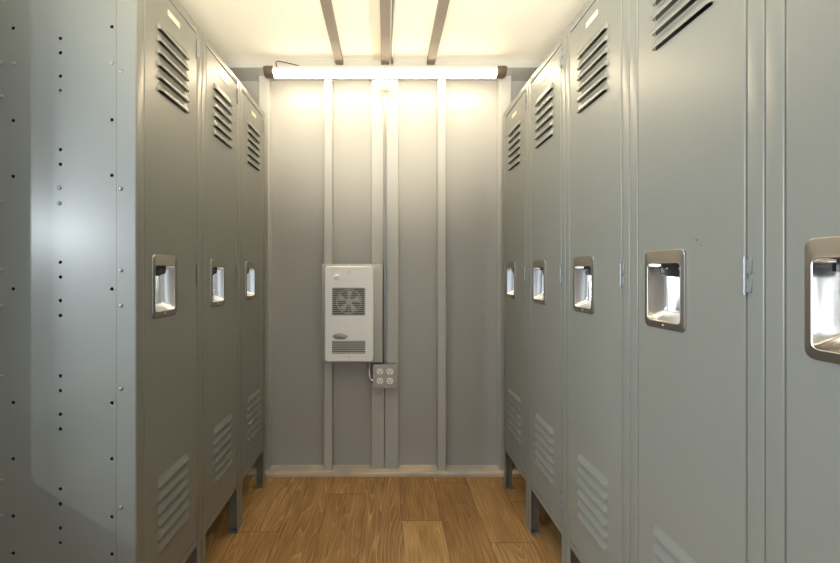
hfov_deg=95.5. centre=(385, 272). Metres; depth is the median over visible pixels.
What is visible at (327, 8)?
trim
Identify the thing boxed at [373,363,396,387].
outlet box
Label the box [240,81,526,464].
wall
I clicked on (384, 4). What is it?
trim
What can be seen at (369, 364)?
conduit
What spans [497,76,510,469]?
trim
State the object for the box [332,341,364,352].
air vent
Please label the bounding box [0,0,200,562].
locker
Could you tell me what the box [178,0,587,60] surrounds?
ceiling
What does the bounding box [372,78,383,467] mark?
trim
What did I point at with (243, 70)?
trim
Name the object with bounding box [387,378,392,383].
receptacle
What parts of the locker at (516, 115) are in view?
leg, handle, frame, door, panel, leg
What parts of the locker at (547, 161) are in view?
leg, handle, number plate, door, panel, frame, leg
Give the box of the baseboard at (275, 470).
[245,465,522,476]
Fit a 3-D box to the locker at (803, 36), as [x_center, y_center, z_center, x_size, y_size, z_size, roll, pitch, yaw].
[0.817,0.145,0.459,0.390,2.000,0.352,0,0,0]
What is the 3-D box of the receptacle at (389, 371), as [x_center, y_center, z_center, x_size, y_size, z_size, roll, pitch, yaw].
[0.022,0.555,2.130,0.037,0.033,0.007,0,0,0]
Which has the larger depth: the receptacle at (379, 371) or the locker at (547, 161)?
the receptacle at (379, 371)
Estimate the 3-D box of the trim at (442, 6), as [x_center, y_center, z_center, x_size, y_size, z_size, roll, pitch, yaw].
[0.244,-1.147,-0.161,0.044,0.025,4.479,0,0,0]
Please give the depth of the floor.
1.74 m
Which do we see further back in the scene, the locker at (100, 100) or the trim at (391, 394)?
the trim at (391, 394)
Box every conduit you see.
[367,362,372,382]
[383,90,386,362]
[391,0,395,64]
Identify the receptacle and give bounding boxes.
[377,369,382,374]
[377,378,382,383]
[387,369,392,374]
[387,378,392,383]
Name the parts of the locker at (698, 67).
handle, panel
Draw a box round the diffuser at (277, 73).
[273,69,497,77]
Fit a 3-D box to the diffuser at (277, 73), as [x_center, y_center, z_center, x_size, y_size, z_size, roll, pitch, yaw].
[-0.004,-1.086,2.088,1.227,0.029,0.068,0,0,0]
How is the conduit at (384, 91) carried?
attached to the wall
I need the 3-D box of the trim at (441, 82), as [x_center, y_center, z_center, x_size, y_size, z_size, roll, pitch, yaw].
[0.318,0.003,2.195,0.046,2.250,0.070,0,0,0]
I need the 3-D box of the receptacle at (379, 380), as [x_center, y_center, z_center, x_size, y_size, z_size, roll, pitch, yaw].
[-0.034,0.608,2.130,0.037,0.033,0.007,0,0,0]
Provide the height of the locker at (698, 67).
2.000 m
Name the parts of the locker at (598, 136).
leg, handle, number plate, panel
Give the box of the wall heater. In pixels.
[322,264,381,361]
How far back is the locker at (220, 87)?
1.49 m
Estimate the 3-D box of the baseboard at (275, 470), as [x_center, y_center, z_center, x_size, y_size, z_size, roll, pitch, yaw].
[0.000,1.136,2.179,2.200,0.017,0.103,0,0,0]
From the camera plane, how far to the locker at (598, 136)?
1.12 m
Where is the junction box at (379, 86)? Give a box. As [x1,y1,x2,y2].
[373,81,396,91]
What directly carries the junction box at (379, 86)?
attached to the wall
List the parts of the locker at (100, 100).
panel, frame, handle, door, number plate, leg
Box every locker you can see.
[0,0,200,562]
[201,31,239,562]
[240,82,264,526]
[504,81,540,527]
[528,30,581,562]
[566,0,629,562]
[630,0,765,562]
[766,0,839,562]
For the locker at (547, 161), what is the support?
on the floor
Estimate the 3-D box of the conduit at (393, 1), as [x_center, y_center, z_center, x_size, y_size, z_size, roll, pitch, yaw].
[0.034,-1.149,-0.159,0.024,0.026,4.481,0,0,0]
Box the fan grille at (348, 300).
[332,288,364,314]
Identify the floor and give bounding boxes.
[185,477,579,562]
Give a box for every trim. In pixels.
[225,61,541,80]
[259,76,271,469]
[320,0,343,64]
[324,78,332,469]
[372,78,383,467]
[380,0,390,64]
[385,78,397,467]
[427,0,449,64]
[436,78,445,469]
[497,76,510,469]
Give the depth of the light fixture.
2.06 m
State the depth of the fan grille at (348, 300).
2.11 m
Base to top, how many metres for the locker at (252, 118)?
2.000 m
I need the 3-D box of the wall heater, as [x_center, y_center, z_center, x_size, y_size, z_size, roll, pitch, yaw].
[-0.192,0.231,2.129,0.343,0.557,0.080,0,0,0]
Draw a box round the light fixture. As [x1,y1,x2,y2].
[263,61,506,78]
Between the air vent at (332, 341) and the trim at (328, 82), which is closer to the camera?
the air vent at (332, 341)
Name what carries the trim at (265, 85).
attached to the wall
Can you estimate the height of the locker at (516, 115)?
2.000 m

